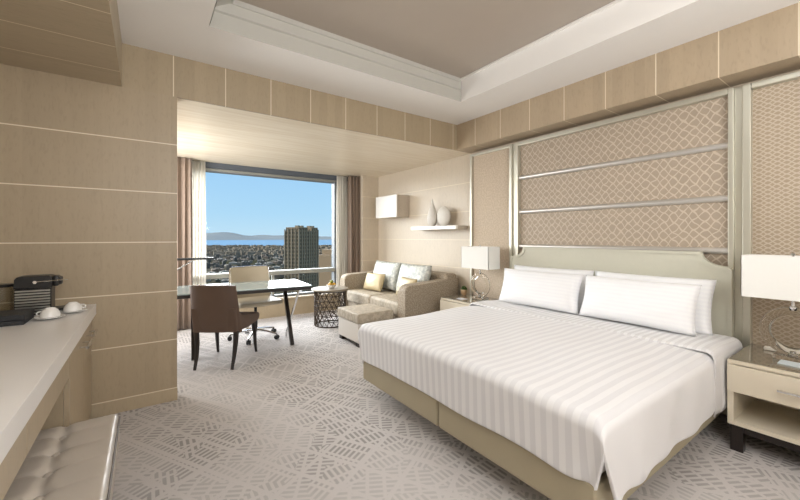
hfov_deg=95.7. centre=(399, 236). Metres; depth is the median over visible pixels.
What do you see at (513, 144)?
trim
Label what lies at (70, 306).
coffee cup
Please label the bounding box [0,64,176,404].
wall
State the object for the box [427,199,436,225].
vase
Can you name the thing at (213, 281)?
ground
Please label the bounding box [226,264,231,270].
building
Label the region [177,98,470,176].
ceiling
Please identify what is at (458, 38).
ceiling
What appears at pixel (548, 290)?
pillow
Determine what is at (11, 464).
drawer unit
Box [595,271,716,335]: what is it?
pillow
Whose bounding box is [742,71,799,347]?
wall panel
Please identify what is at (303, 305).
wall
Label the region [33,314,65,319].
saucer
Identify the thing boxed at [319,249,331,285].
office block
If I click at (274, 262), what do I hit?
building
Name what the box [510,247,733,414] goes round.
headboard
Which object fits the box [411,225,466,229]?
floating shelf
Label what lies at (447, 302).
nightstand
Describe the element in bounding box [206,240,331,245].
water
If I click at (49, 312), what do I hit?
coffee cup
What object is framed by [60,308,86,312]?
saucer
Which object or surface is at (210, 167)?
window
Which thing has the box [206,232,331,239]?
hills
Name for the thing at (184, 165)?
curtain
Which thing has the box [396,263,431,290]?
cushion
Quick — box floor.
[89,309,799,499]
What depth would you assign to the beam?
3.30 m
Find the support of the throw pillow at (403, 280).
on the sofa
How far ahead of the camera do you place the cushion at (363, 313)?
4.43 m
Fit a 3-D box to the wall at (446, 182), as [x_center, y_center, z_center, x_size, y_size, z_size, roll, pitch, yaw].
[1.754,-0.250,3.804,0.120,3.100,8.800,0,0,-35]
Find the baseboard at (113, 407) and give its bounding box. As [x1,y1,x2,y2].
[89,388,176,418]
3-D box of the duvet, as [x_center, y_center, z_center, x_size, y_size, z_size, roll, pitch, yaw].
[0.817,0.894,2.608,1.459,0.426,1.985,0,0,-35]
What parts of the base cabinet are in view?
door, handle, door, handle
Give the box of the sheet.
[469,300,742,417]
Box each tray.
[0,308,34,326]
[55,305,64,310]
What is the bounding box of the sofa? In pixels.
[340,270,457,318]
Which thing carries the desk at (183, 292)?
on the floor
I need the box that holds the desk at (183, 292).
[177,279,311,360]
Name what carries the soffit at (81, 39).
attached to the wall at (88, 169)
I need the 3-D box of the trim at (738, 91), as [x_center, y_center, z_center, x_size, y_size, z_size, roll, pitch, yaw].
[2.464,0.113,2.619,0.085,2.375,0.045,0,0,-35]
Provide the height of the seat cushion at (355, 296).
0.188 m
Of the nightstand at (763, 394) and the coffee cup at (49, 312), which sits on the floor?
the nightstand at (763, 394)
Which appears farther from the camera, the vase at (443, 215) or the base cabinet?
the vase at (443, 215)
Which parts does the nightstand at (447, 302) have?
drawer, glass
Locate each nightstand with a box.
[440,294,498,310]
[727,343,799,452]
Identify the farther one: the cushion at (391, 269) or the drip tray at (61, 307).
the cushion at (391, 269)
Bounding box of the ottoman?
[338,303,392,347]
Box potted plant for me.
[461,286,466,294]
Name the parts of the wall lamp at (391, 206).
door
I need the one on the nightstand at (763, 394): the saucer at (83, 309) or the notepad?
the notepad
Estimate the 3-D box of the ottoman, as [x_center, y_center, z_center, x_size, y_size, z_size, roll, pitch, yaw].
[-0.445,1.103,4.591,0.504,0.395,0.564,0,0,-35]
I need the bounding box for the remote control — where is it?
[764,346,775,351]
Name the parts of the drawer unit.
drawer, drawer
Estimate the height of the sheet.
0.410 m
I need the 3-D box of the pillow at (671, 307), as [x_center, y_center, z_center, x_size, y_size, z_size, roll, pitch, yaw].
[1.808,0.500,2.802,0.277,0.392,0.820,0,0,-33]
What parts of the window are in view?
head rail, jamb panel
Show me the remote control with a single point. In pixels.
(765, 347)
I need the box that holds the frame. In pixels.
[109,432,118,499]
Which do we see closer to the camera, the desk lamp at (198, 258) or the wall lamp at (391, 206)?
the desk lamp at (198, 258)
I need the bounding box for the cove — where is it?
[460,0,697,101]
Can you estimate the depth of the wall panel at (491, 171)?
4.46 m
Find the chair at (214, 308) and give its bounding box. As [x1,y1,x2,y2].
[189,285,258,369]
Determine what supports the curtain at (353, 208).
hanging from the ceiling at (205, 132)
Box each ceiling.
[117,0,799,124]
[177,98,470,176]
[239,0,614,77]
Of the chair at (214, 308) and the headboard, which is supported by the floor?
the chair at (214, 308)
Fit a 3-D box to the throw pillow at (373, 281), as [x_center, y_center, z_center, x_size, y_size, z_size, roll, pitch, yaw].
[-0.403,0.700,5.661,0.420,0.307,0.219,0,0,45]
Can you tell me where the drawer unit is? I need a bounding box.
[0,357,68,499]
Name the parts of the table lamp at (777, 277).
lamp shade, stem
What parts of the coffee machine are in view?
tank lid, panel, ribbed panel, lever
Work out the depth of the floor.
2.26 m
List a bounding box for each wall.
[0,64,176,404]
[239,295,340,318]
[359,176,377,271]
[378,69,799,294]
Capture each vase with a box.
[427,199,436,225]
[437,206,450,225]
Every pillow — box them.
[363,272,385,291]
[396,277,416,294]
[498,268,583,314]
[514,265,593,311]
[579,275,701,336]
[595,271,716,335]
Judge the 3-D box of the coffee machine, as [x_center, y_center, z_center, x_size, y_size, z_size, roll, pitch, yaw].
[-2.294,0.359,2.245,0.365,0.240,0.141,0,0,-35]
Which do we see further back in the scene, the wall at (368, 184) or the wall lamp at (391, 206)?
the wall at (368, 184)
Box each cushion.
[338,303,392,323]
[347,288,395,304]
[370,293,397,315]
[373,260,401,290]
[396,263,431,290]
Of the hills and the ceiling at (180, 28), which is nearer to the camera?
the ceiling at (180, 28)
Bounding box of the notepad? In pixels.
[777,359,799,367]
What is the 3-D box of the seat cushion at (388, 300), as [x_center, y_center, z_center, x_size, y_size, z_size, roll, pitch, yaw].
[0.044,0.934,5.095,0.670,0.188,0.736,0,0,-35]
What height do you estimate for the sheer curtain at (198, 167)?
2.087 m
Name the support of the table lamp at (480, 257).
on the nightstand at (447, 302)
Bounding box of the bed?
[363,362,726,499]
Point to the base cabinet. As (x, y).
(73, 404)
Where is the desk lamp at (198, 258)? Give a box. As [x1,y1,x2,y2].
[177,257,213,269]
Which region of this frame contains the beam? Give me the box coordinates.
[122,43,468,152]
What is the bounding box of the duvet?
[358,305,714,499]
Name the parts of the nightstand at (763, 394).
leg, drawer, glass, handle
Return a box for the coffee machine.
[0,274,67,314]
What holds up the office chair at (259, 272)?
on the floor
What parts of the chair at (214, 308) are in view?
leg, backrest, leg, seat, leg, leg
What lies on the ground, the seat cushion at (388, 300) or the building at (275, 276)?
the building at (275, 276)
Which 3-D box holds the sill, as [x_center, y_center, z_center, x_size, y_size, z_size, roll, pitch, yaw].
[-2.357,1.015,5.721,3.735,0.030,0.170,0,0,-35]
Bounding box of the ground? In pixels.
[206,256,283,293]
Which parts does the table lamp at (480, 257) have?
lamp shade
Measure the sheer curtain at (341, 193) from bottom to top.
2.087 m
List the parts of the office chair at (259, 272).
frame, backrest, seat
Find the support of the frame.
on the tufted bench
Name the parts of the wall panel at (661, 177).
rail, rail, rail, fabric panel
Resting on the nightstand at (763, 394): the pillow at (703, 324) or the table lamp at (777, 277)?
the table lamp at (777, 277)
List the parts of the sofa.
arm, arm, backrest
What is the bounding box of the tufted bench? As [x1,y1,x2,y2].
[3,414,119,499]
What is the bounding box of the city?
[206,245,331,256]
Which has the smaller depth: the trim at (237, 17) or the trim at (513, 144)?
the trim at (237, 17)
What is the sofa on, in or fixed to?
on the floor
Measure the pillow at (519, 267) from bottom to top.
0.420 m
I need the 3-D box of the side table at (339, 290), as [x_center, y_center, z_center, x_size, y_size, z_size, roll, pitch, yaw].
[-1.040,1.029,5.383,0.544,0.542,0.544,0,0,-35]
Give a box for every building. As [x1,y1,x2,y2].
[211,268,223,272]
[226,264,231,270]
[273,261,282,264]
[274,275,283,278]
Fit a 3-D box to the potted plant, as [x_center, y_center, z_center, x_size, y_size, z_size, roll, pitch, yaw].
[0.817,0.681,4.637,0.085,0.118,0.091,0,0,-35]
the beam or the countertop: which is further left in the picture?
the countertop
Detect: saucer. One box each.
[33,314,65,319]
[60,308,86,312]
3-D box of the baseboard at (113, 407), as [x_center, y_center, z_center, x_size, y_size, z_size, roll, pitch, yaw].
[-2.232,1.253,2.572,1.112,0.094,0.004,0,0,-35]
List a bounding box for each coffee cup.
[36,307,60,317]
[63,302,85,311]
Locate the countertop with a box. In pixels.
[0,304,95,463]
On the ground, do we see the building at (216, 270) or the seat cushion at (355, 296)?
the building at (216, 270)
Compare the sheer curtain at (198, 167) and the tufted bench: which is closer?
the tufted bench
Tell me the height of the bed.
0.552 m
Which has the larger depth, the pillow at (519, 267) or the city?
the city
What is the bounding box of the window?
[205,162,347,296]
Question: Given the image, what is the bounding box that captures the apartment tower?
[284,225,318,292]
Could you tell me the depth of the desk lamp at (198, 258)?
3.99 m
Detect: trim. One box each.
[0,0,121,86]
[209,0,460,101]
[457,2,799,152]
[513,144,514,255]
[735,86,741,342]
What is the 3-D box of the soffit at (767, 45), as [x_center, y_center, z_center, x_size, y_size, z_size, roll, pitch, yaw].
[2.487,-1.280,2.418,0.278,0.326,5.690,0,0,-35]
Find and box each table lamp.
[461,245,499,299]
[741,252,799,362]
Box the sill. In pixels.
[276,293,336,299]
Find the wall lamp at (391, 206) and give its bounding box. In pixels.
[376,194,408,218]
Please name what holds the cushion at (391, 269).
on the sofa
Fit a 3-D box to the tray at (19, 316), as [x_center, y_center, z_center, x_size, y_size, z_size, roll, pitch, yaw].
[-2.264,0.452,1.964,0.364,0.056,0.224,0,0,-35]
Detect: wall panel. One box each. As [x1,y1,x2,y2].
[470,144,512,298]
[515,88,734,336]
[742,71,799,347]
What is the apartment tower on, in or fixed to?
on the ground
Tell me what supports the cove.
attached to the ceiling at (180, 28)
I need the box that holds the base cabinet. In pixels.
[41,321,97,429]
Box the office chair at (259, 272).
[227,265,282,344]
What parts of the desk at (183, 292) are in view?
leg, frame, glass, leg, leg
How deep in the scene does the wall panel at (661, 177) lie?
3.12 m
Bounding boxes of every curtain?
[177,157,192,330]
[192,160,205,284]
[336,176,346,285]
[347,176,359,272]
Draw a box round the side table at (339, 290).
[311,286,348,327]

